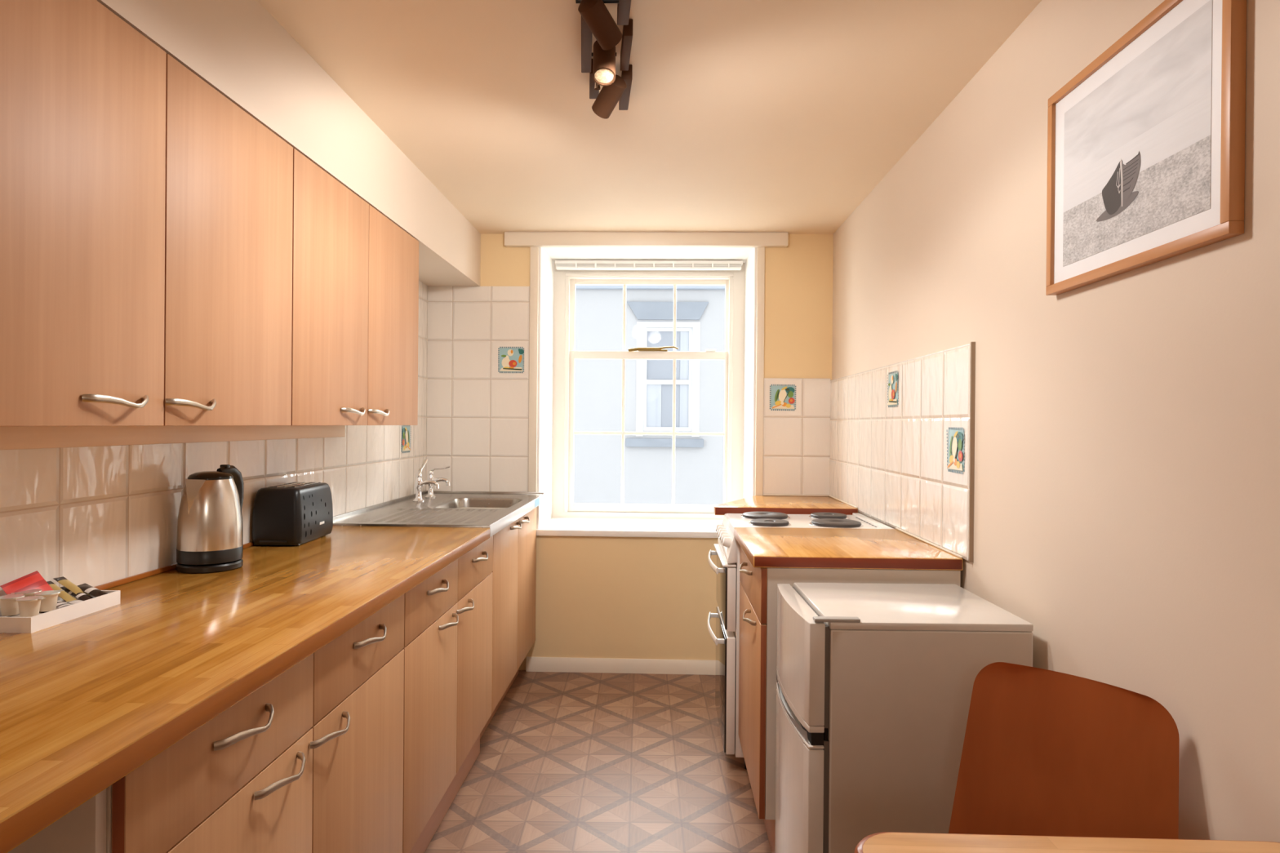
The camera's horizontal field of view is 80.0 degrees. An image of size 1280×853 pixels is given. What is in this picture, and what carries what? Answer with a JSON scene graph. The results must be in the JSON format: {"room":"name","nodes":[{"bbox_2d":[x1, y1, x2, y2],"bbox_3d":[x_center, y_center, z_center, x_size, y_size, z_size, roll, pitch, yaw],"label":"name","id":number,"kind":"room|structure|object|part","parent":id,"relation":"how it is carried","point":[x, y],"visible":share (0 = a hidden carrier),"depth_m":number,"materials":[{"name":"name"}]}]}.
{"room":"kitchen","nodes":[
{"label":"kitchen","id":0,"kind":"room"},
{"bbox_2d":[424,670,771,852],"bbox_3d":[-0.188,1.326,0.332,2.292,0.100,7.246,0,0,2],"label":"floor","id":1,"kind":"structure","parent":0,"point":[566,762],"depth_m":2.77,"materials":[{"name":"tile"}]},
{"bbox_2d":[8,788,106,852],"bbox_3d":[-0.923,0.834,0.922,0.552,0.868,0.018,0,0,2],"label":"end panel","id":2,"kind":"object","parent":1,"relation":"on","point":[82,829],"visible":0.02,"depth_m":0.90,"materials":[{"name":"white laminate"}]},
{"bbox_2d":[106,593,404,852],"bbox_3d":[-0.881,0.758,1.431,0.604,0.718,1.000,0,0,2],"label":"base cabinet","id":3,"kind":"object","parent":1,"relation":"on","point":[310,761],"visible":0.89,"depth_m":1.35,"materials":[{"name":"brown wood"}]},
{"bbox_3d":[-0.625,0.481,1.173,0.018,0.156,0.497,0,0,2],"label":"drawer","id":4,"kind":"part","parent":3,"relation":"part of","materials":[{"name":"brown wood"}]},
{"bbox_3d":[-0.628,0.835,1.174,0.018,0.544,0.497,0,0,2],"label":"door","id":5,"kind":"part","parent":3,"relation":"part of","materials":[{"name":"brown wood"}]},
{"bbox_3d":[-0.601,0.465,1.176,0.031,0.025,0.154,0,0,2],"label":"handle","id":6,"kind":"part","parent":3,"relation":"part of","materials":[{"name":"silver metal"}]},
{"bbox_2d":[0,525,490,852],"bbox_3d":[-0.876,0.378,1.452,0.613,0.036,2.528,0,0,2],"label":"countertop","id":7,"kind":"structure","parent":3,"relation":"on","point":[86,701],"depth_m":1.22,"materials":[{"name":"brown wood"}]},
{"bbox_2d":[0,590,119,633],"bbox_3d":[-1.111,0.345,1.435,0.115,0.027,0.218,0,0,2],"label":"tray","id":8,"kind":"object","parent":7,"relation":"on","point":[44,620],"visible":0.71,"depth_m":1.39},
{"bbox_2d":[3,613,42,617],"bbox_3d":[-1.110,0.347,1.375,0.098,0.015,0.075,0,0,2],"label":"sachet","id":9,"kind":"object","parent":8,"relation":"in","point":[15,615],"visible":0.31,"depth_m":1.37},
{"bbox_2d":[0,593,25,616],"bbox_3d":[-1.135,0.322,1.377,0.039,0.032,0.046,0,0,-40],"label":"pot","id":10,"kind":"object","parent":9,"relation":"on","point":[9,606],"visible":0.95,"depth_m":1.36,"materials":[{"name":"plastic"}]},
{"bbox_3d":[-1.135,0.307,1.376,0.039,0.001,0.046,0,0,-40],"label":"foil lid","id":11,"kind":"part","parent":10,"relation":"part of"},
{"bbox_2d":[15,595,46,617],"bbox_3d":[-1.087,0.323,1.362,0.046,0.032,0.039,0,0,2],"label":"pot","id":12,"kind":"object","parent":9,"relation":"on","point":[28,606],"visible":0.91,"depth_m":1.35,"materials":[{"name":"plastic"}]},
{"bbox_3d":[-1.087,0.307,1.362,0.046,0.001,0.039,0,0,2],"label":"foil lid","id":13,"kind":"part","parent":12,"relation":"part of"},
{"bbox_2d":[0,570,53,594],"bbox_3d":[-1.146,0.310,1.433,0.039,0.065,0.081,1,0,9],"label":"packet","id":14,"kind":"object","parent":8,"relation":"on","point":[34,580],"visible":0.48,"depth_m":1.44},
{"bbox_2d":[47,581,76,601],"bbox_3d":[-1.143,0.325,1.499,0.073,0.034,0.019,1,0,17],"label":"sachet","id":15,"kind":"object","parent":8,"relation":"on","point":[64,595],"visible":0.7,"depth_m":1.50,"materials":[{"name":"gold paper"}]},
{"bbox_2d":[56,600,71,608],"bbox_3d":[-1.100,0.342,1.453,0.059,0.010,0.026,1,0,18],"label":"sachet","id":16,"kind":"object","parent":8,"relation":"on","point":[60,604],"visible":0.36,"depth_m":1.45,"materials":[{"name":"paper"}]},
{"bbox_2d":[53,576,90,595],"bbox_3d":[-1.135,0.321,1.523,0.076,0.033,0.020,1,0,17],"label":"sachet","id":17,"kind":"object","parent":8,"relation":"on","point":[64,581],"visible":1,"depth_m":1.52,"materials":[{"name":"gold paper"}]},
{"bbox_2d":[65,599,83,604],"bbox_3d":[-1.089,0.343,1.483,0.046,0.007,0.024,1,0,18],"label":"sachet","id":18,"kind":"object","parent":8,"relation":"on","point":[74,602],"visible":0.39,"depth_m":1.48,"materials":[{"name":"paper"}]},
{"bbox_2d":[60,586,93,600],"bbox_3d":[-1.115,0.333,1.514,0.087,0.026,0.020,1,0,20],"label":"sachet","id":19,"kind":"object","parent":8,"relation":"on","point":[82,596],"visible":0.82,"depth_m":1.51,"materials":[{"name":"paper"}]},
{"bbox_2d":[77,583,106,596],"bbox_3d":[-1.098,0.329,1.527,0.072,0.021,0.022,1,0,20],"label":"sachet","id":20,"kind":"object","parent":8,"relation":"on","point":[86,588],"visible":0.95,"depth_m":1.52,"materials":[{"name":"paper"}]},
{"bbox_3d":[-1.110,0.347,1.417,0.098,0.015,0.040,0,0,2],"label":"sachet","id":21,"kind":"object","parent":8,"relation":"in","visible":0},
{"bbox_2d":[10,589,41,596],"bbox_3d":[-1.138,0.322,1.415,0.039,0.032,0.046,1,0,43],"label":"pot","id":22,"kind":"object","parent":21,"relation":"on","point":[28,593],"visible":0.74,"depth_m":1.41,"materials":[{"name":"plastic"}]},
{"bbox_3d":[-1.138,0.306,1.415,0.039,0.001,0.046,1,0,43],"label":"foil lid","id":23,"kind":"part","parent":22,"relation":"part of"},
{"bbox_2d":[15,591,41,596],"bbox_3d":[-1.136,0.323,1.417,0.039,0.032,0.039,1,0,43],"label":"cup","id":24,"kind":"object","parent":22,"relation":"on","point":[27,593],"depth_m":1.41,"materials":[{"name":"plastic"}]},
{"bbox_2d":[33,589,64,612],"bbox_3d":[-1.092,0.323,1.410,0.039,0.032,0.046,1,0,23],"label":"pot","id":25,"kind":"object","parent":21,"relation":"on","point":[48,604],"visible":0.93,"depth_m":1.40,"materials":[{"name":"plastic"}]},
{"bbox_3d":[-1.092,0.307,1.410,0.039,0.001,0.046,1,0,23],"label":"foil lid","id":26,"kind":"part","parent":25,"relation":"part of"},
{"bbox_2d":[176,464,244,573],"bbox_3d":[-1.084,0.228,1.925,0.147,0.259,0.159,0,0,-27],"label":"kettle","id":27,"kind":"object","parent":7,"relation":"on","point":[210,531],"visible":1,"depth_m":1.87,"materials":[{"name":"silver metal"}]},
{"bbox_3d":[-1.094,0.172,1.860,0.050,0.089,0.035,1,0,13],"label":"spout","id":28,"kind":"part","parent":27,"relation":"part of","materials":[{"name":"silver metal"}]},
{"bbox_3d":[-1.080,0.122,1.919,0.101,0.018,0.101,0,0,2],"label":"lid","id":29,"kind":"part","parent":27,"relation":"part of","materials":[{"name":"black plastic"}]},
{"bbox_3d":[-1.065,0.189,1.985,0.022,0.179,0.084,1,0,13],"label":"handle","id":30,"kind":"part","parent":27,"relation":"part of","materials":[{"name":"black plastic"}]},
{"bbox_2d":[252,481,333,545],"bbox_3d":[-1.082,0.268,2.396,0.147,0.175,0.288,0,0,-1],"label":"toaster","id":31,"kind":"object","parent":7,"relation":"on","point":[290,513],"visible":1,"depth_m":2.26,"materials":[{"name":"black plastic"}]},
{"bbox_2d":[259,540,286,543],"bbox_3d":[-1.085,0.342,2.261,0.080,0.009,0.018,0,0,-1],"label":"tray","id":32,"kind":"object","parent":31,"relation":"on","point":[260,541],"depth_m":2.25,"materials":[{"name":"black plastic"}]},
{"bbox_3d":[-1.083,0.349,2.390,0.132,0.007,0.256,0,0,-1],"label":"plate","id":33,"kind":"part","parent":31,"relation":"part of","materials":[{"name":"black plastic"}]},
{"bbox_2d":[333,490,544,537],"bbox_3d":[-0.818,0.418,3.330,0.613,0.168,1.224,0,0,2],"label":"sink","id":34,"kind":"object","parent":7,"relation":"in","point":[441,511],"visible":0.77,"depth_m":3.15,"materials":[{"name":"silver metal"}]},
{"bbox_2d":[413,458,439,502],"bbox_3d":[-0.998,0.249,3.519,0.095,0.192,0.130,0,0,-44],"label":"tap","id":35,"kind":"object","parent":34,"relation":"on","point":[419,483],"visible":1,"depth_m":3.50,"materials":[{"name":"silver metal"}]},
{"bbox_3d":[-1.012,0.187,3.548,0.021,0.067,0.088,1,0,7],"label":"lever","id":36,"kind":"part","parent":35,"relation":"part of","materials":[{"name":"silver metal"}]},
{"bbox_3d":[-0.970,0.266,3.507,0.095,0.040,0.024,0,0,2],"label":"spout","id":37,"kind":"part","parent":35,"relation":"part of","materials":[{"name":"silver metal"}]},
{"bbox_2d":[425,465,450,497],"bbox_3d":[-0.978,0.266,3.687,0.122,0.157,0.052,0,0,2],"label":"tap","id":38,"kind":"object","parent":34,"relation":"on","point":[430,486],"visible":0.93,"depth_m":3.68,"materials":[{"name":"silver metal"}]},
{"bbox_3d":[-0.966,0.205,3.689,0.096,0.034,0.021,0,0,-1],"label":"lever","id":39,"kind":"part","parent":38,"relation":"part of","materials":[{"name":"silver metal"}]},
{"bbox_3d":[-0.964,0.266,3.687,0.095,0.040,0.024,0,0,2],"label":"spout","id":40,"kind":"part","parent":38,"relation":"part of","materials":[{"name":"silver metal"}]},
{"bbox_3d":[-0.598,0.590,1.286,0.031,0.025,0.154,0,0,2],"label":"handle","id":41,"kind":"part","parent":3,"relation":"part of","materials":[{"name":"silver metal"}]},
{"bbox_3d":[-0.592,0.590,1.478,0.031,0.025,0.154,0,0,2],"label":"handle","id":42,"kind":"part","parent":3,"relation":"part of","materials":[{"name":"silver metal"}]},
{"bbox_3d":[-0.612,0.834,1.674,0.018,0.544,0.497,0,0,2],"label":"door","id":43,"kind":"part","parent":3,"relation":"part of","materials":[{"name":"brown wood"}]},
{"bbox_3d":[-0.609,0.480,1.673,0.018,0.156,0.497,0,0,2],"label":"drawer","id":44,"kind":"part","parent":3,"relation":"part of","materials":[{"name":"brown wood"}]},
{"bbox_3d":[-0.585,0.463,1.676,0.031,0.025,0.154,0,0,2],"label":"handle","id":45,"kind":"part","parent":3,"relation":"part of","materials":[{"name":"silver metal"}]},
{"bbox_2d":[409,734,479,852],"bbox_3d":[-0.658,1.193,1.954,0.016,0.150,2.000,0,0,2],"label":"plinth","id":46,"kind":"object","parent":1,"relation":"on","point":[430,828],"visible":0.45,"depth_m":2.49,"materials":[{"name":"wood"}]},
{"bbox_2d":[402,535,493,852],"bbox_3d":[-0.851,0.756,2.431,0.604,0.718,0.996,0,0,2],"label":"base cabinet","id":47,"kind":"object","parent":1,"relation":"on","point":[447,648],"visible":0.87,"depth_m":2.26,"materials":[{"name":"brown wood"}]},
{"bbox_3d":[-0.597,0.832,2.174,0.018,0.544,0.495,0,0,2],"label":"door","id":48,"kind":"part","parent":47,"relation":"part of","materials":[{"name":"brown wood"}]},
{"bbox_3d":[-0.594,0.479,2.173,0.018,0.156,0.495,0,0,2],"label":"drawer","id":49,"kind":"part","parent":47,"relation":"part of","materials":[{"name":"brown wood"}]},
{"bbox_3d":[-0.570,0.462,2.176,0.031,0.025,0.154,0,0,2],"label":"handle","id":50,"kind":"part","parent":47,"relation":"part of","materials":[{"name":"silver metal"}]},
{"bbox_3d":[-0.568,0.588,2.286,0.031,0.025,0.154,0,0,2],"label":"handle","id":51,"kind":"part","parent":47,"relation":"part of","materials":[{"name":"silver metal"}]},
{"bbox_3d":[-0.562,0.587,2.478,0.031,0.025,0.154,0,0,2],"label":"handle","id":52,"kind":"part","parent":47,"relation":"part of","materials":[{"name":"silver metal"}]},
{"bbox_3d":[-0.582,0.831,2.672,0.018,0.544,0.495,0,0,2],"label":"door","id":53,"kind":"part","parent":47,"relation":"part of","materials":[{"name":"brown wood"}]},
{"bbox_3d":[-0.579,0.477,2.671,0.018,0.156,0.495,0,0,2],"label":"drawer","id":54,"kind":"part","parent":47,"relation":"part of","materials":[{"name":"brown wood"}]},
{"bbox_3d":[-0.555,0.461,2.674,0.031,0.025,0.154,0,0,2],"label":"handle","id":55,"kind":"part","parent":47,"relation":"part of","materials":[{"name":"silver metal"}]},
{"bbox_2d":[455,507,536,738],"bbox_3d":[-0.821,0.828,3.436,0.604,0.868,1.010,0,0,2],"label":"base cabinet","id":56,"kind":"object","parent":1,"relation":"on","point":[514,546],"depth_m":3.31,"materials":[{"name":"brown wood"}]},
{"bbox_3d":[-0.643,1.188,3.432,0.016,0.150,0.945,0,0,2],"label":"plinth","id":57,"kind":"part","parent":56,"relation":"part of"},
{"bbox_3d":[-0.566,0.750,3.176,0.018,0.704,0.503,0,0,2],"label":"door","id":58,"kind":"part","parent":56,"relation":"part of","materials":[{"name":"brown wood"}]},
{"bbox_3d":[-0.535,0.435,3.313,0.031,0.025,0.154,0,0,2],"label":"handle","id":59,"kind":"part","parent":56,"relation":"part of","materials":[{"name":"silver metal"}]},
{"bbox_3d":[-0.529,0.435,3.518,0.031,0.025,0.154,0,0,2],"label":"handle","id":60,"kind":"part","parent":56,"relation":"part of","materials":[{"name":"silver metal"}]},
{"bbox_3d":[-0.550,0.749,3.675,0.018,0.704,0.490,0,0,2],"label":"door","id":61,"kind":"part","parent":56,"relation":"part of","materials":[{"name":"brown wood"}]},
{"bbox_2d":[707,511,893,769],"bbox_3d":[0.602,0.819,3.035,0.663,0.912,0.500,0,0,2],"label":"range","id":62,"kind":"object","parent":1,"relation":"on","point":[726,640],"visible":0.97,"depth_m":2.87,"materials":[{"name":"white metal"}]},
{"bbox_3d":[0.297,0.802,3.044,0.051,0.024,0.411,0,0,2],"label":"handle","id":63,"kind":"part","parent":62,"relation":"part of","materials":[{"name":"white metal"}]},
{"bbox_3d":[0.299,0.537,3.044,0.051,0.024,0.411,0,0,2],"label":"handle","id":64,"kind":"part","parent":62,"relation":"part of","materials":[{"name":"white metal"}]},
{"bbox_3d":[0.337,0.433,3.232,0.033,0.040,0.038,0,0,2],"label":"knob","id":65,"kind":"part","parent":62,"relation":"part of","materials":[{"name":"white plastic"}]},
{"bbox_3d":[0.322,0.989,3.044,0.006,0.419,0.484,0,0,2],"label":"glass","id":66,"kind":"part","parent":62,"relation":"part of","materials":[{"name":"black"}]},
{"bbox_3d":[0.334,0.433,3.156,0.033,0.040,0.038,0,0,2],"label":"knob","id":67,"kind":"part","parent":62,"relation":"part of","materials":[{"name":"plastic"}]},
{"bbox_3d":[0.325,0.634,3.043,0.006,0.225,0.484,0,0,2],"label":"glass","id":68,"kind":"part","parent":62,"relation":"part of","materials":[{"name":"black"}]},
{"bbox_3d":[0.332,0.433,3.080,0.033,0.040,0.038,0,0,2],"label":"knob","id":69,"kind":"part","parent":62,"relation":"part of","materials":[{"name":"plastic"}]},
{"bbox_3d":[0.330,0.433,3.005,0.033,0.040,0.038,0,0,2],"label":"knob","id":70,"kind":"part","parent":62,"relation":"part of","materials":[{"name":"plastic"}]},
{"bbox_3d":[0.327,0.433,2.929,0.033,0.040,0.038,0,0,2],"label":"knob","id":71,"kind":"part","parent":62,"relation":"part of","materials":[{"name":"plastic"}]},
{"bbox_3d":[0.341,0.990,3.044,0.032,0.429,0.492,0,0,2],"label":"oven door","id":72,"kind":"part","parent":62,"relation":"part of","materials":[{"name":"metal"}]},
{"bbox_3d":[0.325,0.434,2.853,0.033,0.040,0.038,0,0,2],"label":"knob","id":73,"kind":"part","parent":62,"relation":"part of","materials":[{"name":"plastic"}]},
{"bbox_3d":[0.347,0.440,3.042,0.036,0.126,0.500,0,0,2],"label":"control panel","id":74,"kind":"part","parent":62,"relation":"part of","materials":[{"name":"metal"}]},
{"bbox_3d":[0.344,0.635,3.043,0.032,0.235,0.492,0,0,2],"label":"oven door","id":75,"kind":"part","parent":62,"relation":"part of","materials":[{"name":"metal"}]},
{"bbox_2d":[725,511,893,528],"bbox_3d":[0.648,0.382,3.033,0.573,0.036,0.500,0,0,2],"label":"cooktop","id":76,"kind":"object","parent":62,"relation":"in","point":[748,519],"depth_m":2.99,"materials":[{"name":"metal"}]},
{"bbox_2d":[738,546,960,852],"bbox_3d":[0.619,0.842,2.472,0.595,0.870,0.596,0,0,2],"label":"base cabinet","id":77,"kind":"object","parent":1,"relation":"on","point":[757,681],"visible":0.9,"depth_m":2.18,"materials":[{"name":"brown wood"}]},
{"bbox_3d":[0.340,0.463,2.466,0.031,0.025,0.154,0,0,2],"label":"handle","id":78,"kind":"part","parent":77,"relation":"part of","materials":[{"name":"silver metal"}]},
{"bbox_3d":[0.335,0.591,2.351,0.031,0.025,0.154,0,0,2],"label":"handle","id":79,"kind":"part","parent":77,"relation":"part of","materials":[{"name":"silver metal"}]},
{"bbox_3d":[0.361,0.846,2.480,0.018,0.558,0.596,0,0,2],"label":"door","id":80,"kind":"part","parent":77,"relation":"part of","materials":[{"name":"brown wood"}]},
{"bbox_3d":[0.364,0.485,2.479,0.018,0.158,0.596,0,0,2],"label":"drawer","id":81,"kind":"part","parent":77,"relation":"part of","materials":[{"name":"brown wood"}]},
{"bbox_2d":[733,527,963,570],"bbox_3d":[0.627,0.387,2.469,0.590,0.034,0.613,0,0,2],"label":"countertop","id":82,"kind":"structure","parent":77,"relation":"on","point":[764,547],"depth_m":2.29,"materials":[{"name":"brown wood"}]},
{"bbox_2d":[774,582,1033,852],"bbox_3d":[0.619,0.855,1.920,0.517,0.847,0.430,0,0,1],"label":"fridge","id":83,"kind":"object","parent":1,"relation":"on","point":[874,687],"visible":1,"depth_m":1.71,"materials":[{"name":"paint"}]},
{"bbox_3d":[0.372,0.701,1.922,0.020,0.026,0.404,0,0,1],"label":"handle","id":84,"kind":"part","parent":83,"relation":"part of","materials":[{"name":"silver metal"}]},
{"bbox_3d":[0.388,0.973,1.923,0.049,0.497,0.428,0,0,1],"label":"door","id":85,"kind":"part","parent":83,"relation":"part of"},
{"bbox_3d":[0.392,0.555,1.921,0.049,0.230,0.428,0,0,1],"label":"door","id":86,"kind":"part","parent":83,"relation":"part of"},
{"bbox_3d":[0.654,0.448,1.919,0.454,0.018,0.430,0,0,1],"label":"panel","id":87,"kind":"part","parent":83,"relation":"part of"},
{"bbox_2d":[948,662,1179,839],"bbox_3d":[0.588,0.865,1.208,0.511,0.833,0.388,0,0,-42],"label":"dining chair","id":88,"kind":"object","parent":1,"relation":"on","point":[1045,753],"visible":0.92,"depth_m":1.36,"materials":[{"name":"brown wood"}]},
{"bbox_2d":[854,831,1279,852],"bbox_3d":[0.557,0.909,0.595,0.600,0.745,0.818,0,0,2],"label":"table","id":89,"kind":"object","parent":1,"relation":"on","point":[889,842],"visible":1,"depth_m":0.98,"materials":[{"name":"brown wood"}]},
{"bbox_3d":[0.752,0.834,3.611,0.397,0.882,0.540,0,0,2],"label":"base cabinet","id":90,"kind":"object","parent":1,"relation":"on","visible":0},
{"bbox_2d":[714,495,857,515],"bbox_3d":[0.647,0.372,3.614,0.621,0.036,0.572,0,0,2],"label":"countertop","id":91,"kind":"structure","parent":90,"relation":"on","point":[788,504],"depth_m":3.40,"materials":[{"name":"brown wood"}]},
{"bbox_2d":[257,0,1041,234],"bbox_3d":[-0.168,-1.033,0.326,2.292,0.100,7.246,0,0,2],"label":"ceiling","id":92,"kind":"structure","parent":0,"point":[740,115],"depth_m":2.28,"materials":[{"name":"paint"}]},
{"bbox_2d":[575,0,632,118],"bbox_3d":[-0.089,-0.907,1.837,0.151,0.157,0.884,0,0,-2],"label":"ceiling spotlight","id":93,"kind":"object","parent":92,"relation":"attached to","point":[597,20],"visible":1,"depth_m":1.84,"materials":[{"name":"brown metal"}]},
{"bbox_3d":[-0.120,-0.965,1.720,0.027,0.041,0.642,0,0,-4],"label":"plate","id":94,"kind":"part","parent":93,"relation":"part of","materials":[{"name":"brown metal"}]},
{"bbox_3d":[-0.127,-0.966,2.122,0.027,0.041,0.163,0,0,-4],"label":"plate","id":95,"kind":"part","parent":93,"relation":"part of","materials":[{"name":"brown metal"}]},
{"bbox_3d":[-0.026,-0.964,1.597,0.027,0.041,0.400,0,0,-4],"label":"plate","id":96,"kind":"part","parent":93,"relation":"part of","materials":[{"name":"brown metal"}]},
{"bbox_3d":[-0.042,-0.966,2.177,0.027,0.041,0.208,0,0,-4],"label":"plate","id":97,"kind":"part","parent":93,"relation":"part of","materials":[{"name":"brown metal"}]},
{"bbox_3d":[-0.035,-0.965,1.933,0.022,0.041,0.187,0,0,-4],"label":"plate","id":98,"kind":"part","parent":93,"relation":"part of","materials":[{"name":"brown metal"}]},
{"bbox_2d":[480,233,833,670],"bbox_3d":[-0.059,0.137,4.227,2.292,2.459,0.594,0,0,2],"label":"wall","id":99,"kind":"structure","parent":0,"point":[597,597],"depth_m":3.93,"materials":[{"name":"beige paint"}]},
{"bbox_2d":[426,285,529,492],"bbox_3d":[-0.837,-0.171,3.946,0.530,1.109,0.013,0,0,2],"label":"backsplash","id":100,"kind":"structure","parent":99,"relation":"attached to","point":[478,337],"depth_m":3.94,"materials":[{"name":"tile"}]},
{"bbox_2d":[525,657,715,675],"bbox_3d":[-0.089,1.232,3.924,0.997,0.070,0.020,0,0,2],"label":"baseboard","id":101,"kind":"structure","parent":99,"relation":"attached to","point":[562,664],"depth_m":3.92,"materials":[{"name":"paint"}]},
{"bbox_2d":[528,246,764,537],"bbox_3d":[0.039,-0.195,4.207,1.204,1.524,0.606,0,0,2],"label":"window","id":102,"kind":"structure","parent":99,"relation":"in","point":[553,353],"depth_m":4.38,"materials":[{"name":"white paint"}]},
{"bbox_3d":[0.033,0.551,4.154,1.158,0.032,0.496,0,0,2],"label":"sill","id":103,"kind":"part","parent":102,"relation":"part of","materials":[{"name":"white paint"}]},
{"bbox_3d":[0.045,0.031,4.431,0.940,0.935,0.036,0,0,2],"label":"sash","id":104,"kind":"part","parent":102,"relation":"part of","materials":[{"name":"paint"}]},
{"bbox_2d":[555,260,742,270],"bbox_3d":[0.049,-0.915,4.326,1.062,0.049,0.048,0,0,2],"label":"window blind","id":105,"kind":"object","parent":102,"relation":"attached to","point":[560,264],"visible":1,"depth_m":4.31,"materials":[{"name":"white paint"}]},
{"bbox_3d":[0.048,-0.897,4.327,1.047,0.011,0.042,0,0,2],"label":"rail","id":106,"kind":"part","parent":105,"relation":"part of","materials":[{"name":"white paint"}]},
{"bbox_3d":[0.051,-0.634,4.471,0.951,0.480,0.035,0,0,2],"label":"sash","id":107,"kind":"part","parent":102,"relation":"part of","materials":[{"name":"paint"}]},
{"bbox_2d":[504,231,788,247],"bbox_3d":[0.028,-0.956,3.902,1.446,0.070,0.045,0,0,2],"label":"trim","id":108,"kind":"structure","parent":99,"relation":"attached to","point":[512,239],"depth_m":3.88,"materials":[{"name":"paint"}]},
{"bbox_2d":[762,377,830,496],"bbox_3d":[0.799,0.075,3.896,0.339,0.644,0.016,0,0,2],"label":"tile backsplash","id":109,"kind":"structure","parent":99,"relation":"attached to","point":[797,411],"depth_m":3.89,"materials":[{"name":"tile"}]},
{"bbox_2d":[831,0,1279,842],"bbox_3d":[0.917,0.156,0.285,0.100,2.259,7.226,0,0,2],"label":"wall","id":110,"kind":"structure","parent":0,"point":[1126,483],"depth_m":1.49,"materials":[{"name":"beige paint"}]},
{"bbox_2d":[828,342,975,562],"bbox_3d":[0.943,0.069,2.997,0.016,0.609,1.785,0,0,2],"label":"tile backsplash","id":111,"kind":"structure","parent":110,"relation":"attached to","point":[902,433],"depth_m":2.59,"materials":[{"name":"tile"}]},
{"bbox_2d":[1045,0,1246,295],"bbox_3d":[0.895,-0.502,1.401,0.023,0.430,0.542,0,0,2],"label":"framed picture","id":112,"kind":"object","parent":110,"relation":"attached to","point":[1146,142],"visible":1,"depth_m":1.32,"materials":[{"name":"brown wood"}]},
{"bbox_2d":[1062,0,1213,266],"bbox_3d":[0.891,-0.500,1.398,0.001,0.325,0.435,0,0,2],"label":"print","id":113,"kind":"object","parent":112,"relation":"attached to","point":[1138,141],"depth_m":1.35},
{"bbox_3d":[-1.273,0.137,0.352,0.100,2.259,7.226,0,0,2],"label":"wall","id":114,"kind":"structure","parent":0,"visible":0},
{"bbox_2d":[0,0,293,426],"bbox_3d":[-1.025,-0.358,1.460,0.301,0.712,0.995,0,0,2],"label":"upper cabinet","id":115,"kind":"object","parent":114,"relation":"attached to","point":[146,216],"visible":1,"depth_m":1.35,"materials":[{"name":"brown wood"}]},
{"bbox_3d":[-0.922,-0.357,1.207,0.018,0.712,0.495,0,0,2],"label":"door","id":116,"kind":"part","parent":115,"relation":"part of","materials":[{"name":"brown wood"}]},
{"bbox_3d":[-0.897,-0.044,1.321,0.031,0.025,0.154,0,0,2],"label":"handle","id":117,"kind":"part","parent":115,"relation":"part of","materials":[{"name":"silver metal"}]},
{"bbox_3d":[-0.890,-0.045,1.530,0.031,0.025,0.154,0,0,2],"label":"handle","id":118,"kind":"part","parent":115,"relation":"part of","materials":[{"name":"silver metal"}]},
{"bbox_3d":[-0.906,-0.358,1.705,0.018,0.712,0.495,0,0,2],"label":"door","id":119,"kind":"part","parent":115,"relation":"part of","materials":[{"name":"brown wood"}]},
{"bbox_2d":[0,425,345,449],"bbox_3d":[-1.159,0.017,1.761,0.020,0.049,2.250,0,0,2],"label":"wall cabinet underside","id":120,"kind":"structure","parent":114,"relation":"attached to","point":[11,437],"depth_m":1.77,"materials":[{"name":"wood"}]},
{"bbox_2d":[0,280,428,596],"bbox_3d":[-1.159,-0.169,2.099,0.017,1.109,3.726,0,0,2],"label":"backsplash","id":121,"kind":"structure","parent":114,"relation":"attached to","point":[104,517],"depth_m":1.80,"materials":[{"name":"tile"}]},
{"bbox_2d":[97,0,480,286],"bbox_3d":[-1.074,-0.854,0.394,0.279,0.273,7.126,0,0,2],"label":"soffit","id":122,"kind":"structure","parent":114,"relation":"attached to","point":[238,48],"depth_m":2.02,"materials":[{"name":"beige paint"}]},
{"bbox_2d":[291,148,418,425],"bbox_3d":[-0.994,-0.361,2.461,0.301,0.712,1.001,0,0,2],"label":"upper cabinet","id":123,"kind":"object","parent":114,"relation":"attached to","point":[355,271],"visible":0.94,"depth_m":2.30,"materials":[{"name":"brown wood"}]},
{"bbox_3d":[-0.891,-0.359,2.207,0.018,0.712,0.498,0,0,2],"label":"door","id":124,"kind":"part","parent":123,"relation":"part of","materials":[{"name":"brown wood"}]},
{"bbox_3d":[-0.866,-0.047,2.323,0.031,0.025,0.154,0,0,2],"label":"handle","id":125,"kind":"part","parent":123,"relation":"part of","materials":[{"name":"silver metal"}]},
{"bbox_3d":[-0.860,-0.047,2.532,0.031,0.025,0.154,0,0,2],"label":"handle","id":126,"kind":"part","parent":123,"relation":"part of","materials":[{"name":"silver metal"}]},
{"bbox_3d":[-0.876,-0.360,2.708,0.018,0.712,0.498,0,0,2],"label":"door","id":127,"kind":"part","parent":123,"relation":"part of","materials":[{"name":"brown wood"}]},
{"label":"outside","id":128,"kind":"structure","parent":0,"visible":0},
{"bbox_2d":[573,284,724,504],"bbox_3d":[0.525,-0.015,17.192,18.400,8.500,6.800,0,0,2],"label":"window panes","id":129,"kind":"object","parent":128,"point":[700,309],"visible":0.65,"depth_m":14.01,"materials":[{"name":"glass"}]},
{"bbox_3d":[0.512,-0.872,14.094,0.798,1.810,0.010,0,0,2],"label":"pane","id":130,"kind":"part","parent":129,"relation":"part of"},
{"bbox_2d":[646,331,688,427],"bbox_3d":[0.512,-0.867,14.080,0.790,1.780,0.013,0,0,2],"label":"window","id":131,"kind":"structure","parent":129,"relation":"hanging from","point":[659,372],"depth_m":14.08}
]}

